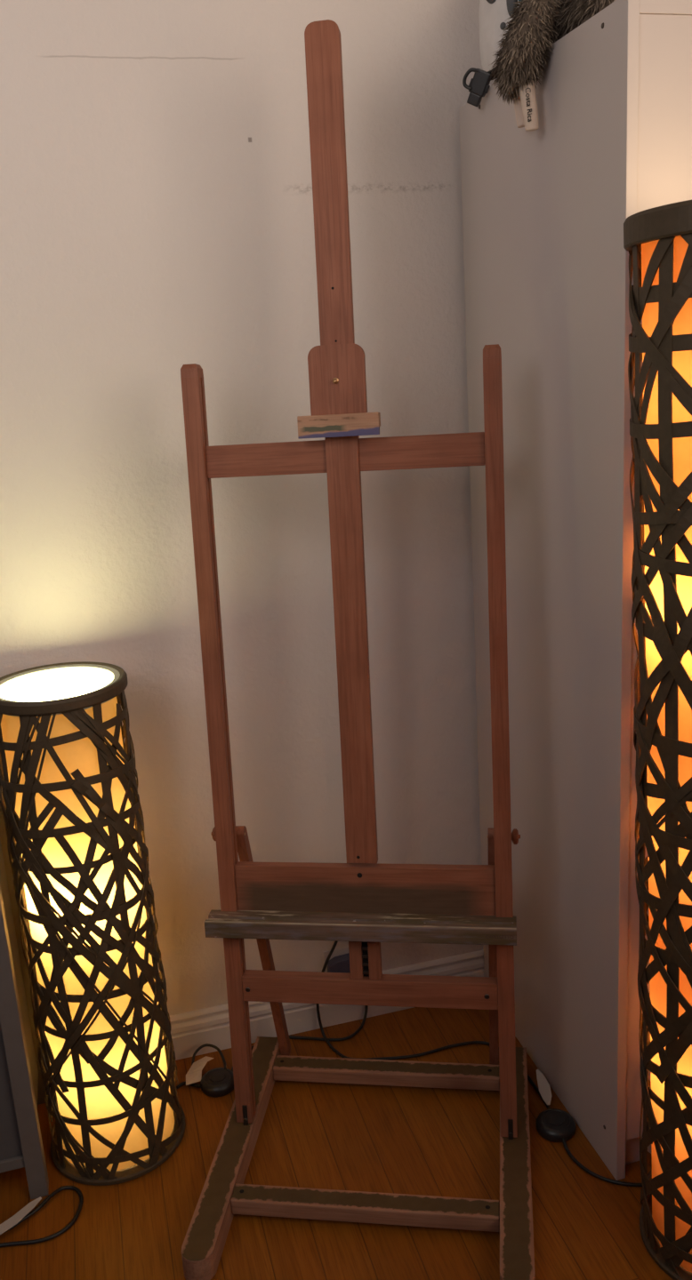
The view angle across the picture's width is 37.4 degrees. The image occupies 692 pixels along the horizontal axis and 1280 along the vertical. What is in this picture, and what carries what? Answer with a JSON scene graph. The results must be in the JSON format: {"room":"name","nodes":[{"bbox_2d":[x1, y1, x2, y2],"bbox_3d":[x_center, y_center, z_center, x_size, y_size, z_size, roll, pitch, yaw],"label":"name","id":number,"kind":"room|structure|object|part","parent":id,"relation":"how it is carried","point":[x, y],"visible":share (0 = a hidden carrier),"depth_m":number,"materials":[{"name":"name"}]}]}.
{"room":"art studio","nodes":[
{"label":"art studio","id":0,"kind":"room"},
{"bbox_2d":[0,0,491,1015],"bbox_3d":[-0.359,-0.404,2.074,4.800,2.750,0.120,-7,15,-14],"label":"wall","id":1,"kind":"structure","parent":0,"point":[156,217],"depth_m":2.02,"materials":[{"name":"paint"}]},
{"bbox_2d":[49,949,484,1087],"bbox_3d":[-0.262,0.886,2.352,4.800,0.106,0.016,-7,15,-14],"label":"baseboard","id":2,"kind":"structure","parent":1,"relation":"attached to","point":[190,1030],"depth_m":2.38,"materials":[{"name":"white paint"}]},
{"bbox_2d":[322,946,350,973],"bbox_3d":[-0.013,0.763,2.384,0.070,0.083,0.030,-7,15,-14],"label":"power adapter","id":3,"kind":"object","parent":1,"relation":"attached to","point":[339,961],"visible":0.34,"depth_m":2.37,"materials":[{"name":"black plastic"}]},
{"bbox_2d":[0,1007,672,1279],"bbox_3d":[0.155,1.334,0.907,4.800,0.060,3.390,-7,15,-14],"label":"floor","id":4,"kind":"structure","parent":0,"point":[365,1138],"depth_m":1.94,"materials":[{"name":"brown wood"}]},
{"bbox_2d":[0,798,48,1199],"bbox_3d":[-0.864,0.674,1.942,0.480,0.800,0.327,-7,15,-14],"label":"side table","id":5,"kind":"object","parent":4,"relation":"on","point":[21,1084],"visible":0.88,"depth_m":1.92,"materials":[{"name":"grey paint"}]},
{"bbox_3d":[-0.826,0.677,1.812,0.400,0.701,0.010,-7,15,-14],"label":"panel","id":6,"kind":"part","parent":5,"relation":"part of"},
{"bbox_3d":[-0.802,1.014,1.893,0.400,0.022,0.008,-7,15,-14],"label":"rail","id":7,"kind":"part","parent":5,"relation":"part of","materials":[{"name":"grey paint"}]},
{"bbox_3d":[-0.654,0.618,1.991,0.010,0.701,0.234,-7,15,-14],"label":"panel","id":8,"kind":"part","parent":5,"relation":"part of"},
{"bbox_2d":[0,1185,83,1247],"bbox_3d":[-0.665,1.078,1.890,0.349,0.023,0.123,-6,15,-10],"label":"extension cord","id":9,"kind":"object","parent":4,"relation":"on","point":[22,1214],"visible":1,"depth_m":1.89,"materials":[{"name":"black rubber"}]},
{"bbox_2d":[0,661,185,1185],"bbox_3d":[-0.496,0.547,1.978,0.271,0.982,0.271,4,17,26],"label":"floor lamp","id":10,"kind":"object","parent":4,"relation":"on","point":[78,854],"visible":1,"depth_m":1.88,"materials":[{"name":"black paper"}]},
{"bbox_2d":[0,668,113,701],"bbox_3d":[-0.525,0.082,1.853,0.205,0.002,0.205,-15,19,-36],"label":"diffuser","id":11,"kind":"object","parent":10,"relation":"attached to","point":[32,684],"depth_m":1.86,"materials":[{"name":"white plastic"}]},
{"bbox_2d":[176,1005,367,1096],"bbox_3d":[-0.158,0.818,2.282,0.476,0.261,0.130,-10,16,-23],"label":"lamp cord","id":12,"kind":"object","parent":4,"relation":"on","point":[218,1082],"visible":0.7,"depth_m":2.24,"materials":[{"name":"black plastic"}]},
{"bbox_3d":[-0.337,0.971,2.234,0.069,0.013,0.022,-2,15,6],"label":"cord","id":13,"kind":"part","parent":12,"relation":"part of","materials":[{"name":"black rubber"}]},
{"bbox_2d":[200,1067,233,1096],"bbox_3d":[-0.279,0.961,2.230,0.078,0.026,0.078,-7,15,-14],"label":"switch","id":14,"kind":"object","parent":12,"relation":"attached to","point":[218,1082],"depth_m":2.21,"materials":[{"name":"black plastic"}]},
{"bbox_3d":[-0.117,0.805,2.322,0.365,0.261,0.087,-10,16,-23],"label":"cord","id":15,"kind":"part","parent":12,"relation":"part of","materials":[{"name":"black plastic"}]},
{"bbox_2d":[180,19,535,1279],"bbox_3d":[-0.006,0.035,1.730,0.600,2.039,0.601,-1,15,9],"label":"easel","id":16,"kind":"object","parent":4,"relation":"on","point":[364,902],"visible":1,"depth_m":1.86,"materials":[{"name":"brown wood"}]},
{"bbox_3d":[-0.247,0.377,1.989,0.029,0.029,0.029,-1,15,9],"label":"knob","id":17,"kind":"part","parent":16,"relation":"part of","materials":[{"name":"brown wood"}]},
{"bbox_2d":[204,909,516,945],"bbox_3d":[0.024,0.535,1.906,0.580,0.036,0.053,-1,15,9],"label":"tray","id":18,"kind":"object","parent":16,"relation":"on","point":[440,926],"depth_m":1.89,"materials":[{"name":"wood"}]},
{"bbox_3d":[0.034,0.470,1.929,0.490,0.094,0.021,-1,11,9],"label":"panel","id":19,"kind":"part","parent":16,"relation":"part of","materials":[{"name":"brown wood"}]},
{"bbox_3d":[0.054,0.581,1.946,0.023,0.130,0.021,-1,11,9],"label":"rack rail","id":20,"kind":"part","parent":16,"relation":"part of","materials":[{"name":"brown wood"}]},
{"bbox_3d":[0.310,0.366,1.902,0.029,0.029,0.029,-1,15,9],"label":"knob","id":21,"kind":"part","parent":16,"relation":"part of","materials":[{"name":"brown wood"}]},
{"bbox_2d":[315,941,641,1186],"bbox_3d":[0.292,0.828,2.161,0.817,0.252,0.226,8,19,38],"label":"lamp cord","id":22,"kind":"object","parent":4,"relation":"on","point":[552,1124],"visible":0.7,"depth_m":2.05,"materials":[{"name":"black plastic"}]},
{"bbox_3d":[0.194,0.810,2.249,0.573,0.252,0.172,4,17,27],"label":"cord","id":23,"kind":"part","parent":22,"relation":"part of","materials":[{"name":"black plastic"}]},
{"bbox_2d":[535,1108,575,1142],"bbox_3d":[0.419,0.967,2.045,0.078,0.026,0.078,-7,15,-14],"label":"switch","id":24,"kind":"object","parent":22,"relation":"attached to","point":[553,1124],"depth_m":2.03,"materials":[{"name":"black plastic"}]},
{"bbox_3d":[0.487,0.999,1.937,0.197,0.013,0.053,8,19,37],"label":"cord","id":25,"kind":"part","parent":22,"relation":"part of","materials":[{"name":"black rubber"}]},
{"bbox_2d":[458,0,691,1180],"bbox_3d":[0.751,-0.060,2.037,0.801,1.971,0.658,-7,15,-14],"label":"wardrobe","id":26,"kind":"object","parent":4,"relation":"on","point":[545,210],"visible":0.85,"depth_m":1.81,"materials":[{"name":"white laminate"}]},
{"bbox_2d":[478,0,519,85],"bbox_3d":[0.359,-1.141,1.890,0.237,0.232,0.201,-7,15,-14],"label":"helmet","id":27,"kind":"object","parent":26,"relation":"on","point":[492,14],"visible":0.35,"depth_m":1.85,"materials":[{"name":"white plastic"}]},
{"bbox_2d":[462,67,496,106],"bbox_3d":[0.279,-0.997,1.829,0.143,0.062,0.030,5,17,29],"label":"strap buckle","id":28,"kind":"object","parent":27,"relation":"attached to","point":[478,86],"visible":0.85,"depth_m":1.85,"materials":[{"name":"black plastic"}]},
{"bbox_2d":[505,0,517,15],"bbox_3d":[0.292,-1.130,1.801,0.020,0.060,0.022,-7,15,-14],"label":"vent","id":29,"kind":"object","parent":27,"relation":"attached to","point":[509,4],"depth_m":1.80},
{"bbox_2d":[488,0,615,131],"bbox_3d":[0.428,-1.006,1.667,0.309,0.329,0.358,7,18,34],"label":"plush toy","id":30,"kind":"object","parent":26,"relation":"on","point":[534,26],"visible":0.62,"depth_m":1.60,"materials":[{"name":"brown fur"}]},
{"bbox_3d":[0.342,-0.992,1.657,0.249,0.234,0.118,-12,17,-29],"label":"hanging arm","id":31,"kind":"part","parent":30,"relation":"part of","materials":[{"name":"grey fur"}]},
{"bbox_3d":[0.369,-1.000,1.645,0.119,0.130,0.311,-6,15,-9],"label":"resting arm","id":32,"kind":"part","parent":30,"relation":"part of","materials":[{"name":"grey fur"}]},
{"bbox_3d":[0.643,0.006,1.711,0.381,1.866,0.015,-7,15,-14],"label":"door","id":33,"kind":"part","parent":26,"relation":"part of","materials":[{"name":"white laminate"}]},
{"bbox_3d":[0.690,-1.001,1.798,0.763,0.025,0.632,-7,15,-14],"label":"panel","id":34,"kind":"part","parent":26,"relation":"part of","materials":[{"name":"white laminate"}]},
{"bbox_2d":[623,200,691,1279],"bbox_3d":[0.580,0.230,1.571,0.314,1.680,0.280,4,17,27],"label":"floor lamp","id":35,"kind":"object","parent":4,"relation":"on","point":[660,295],"visible":1,"depth_m":1.48,"materials":[{"name":"orange paper"}]}
]}

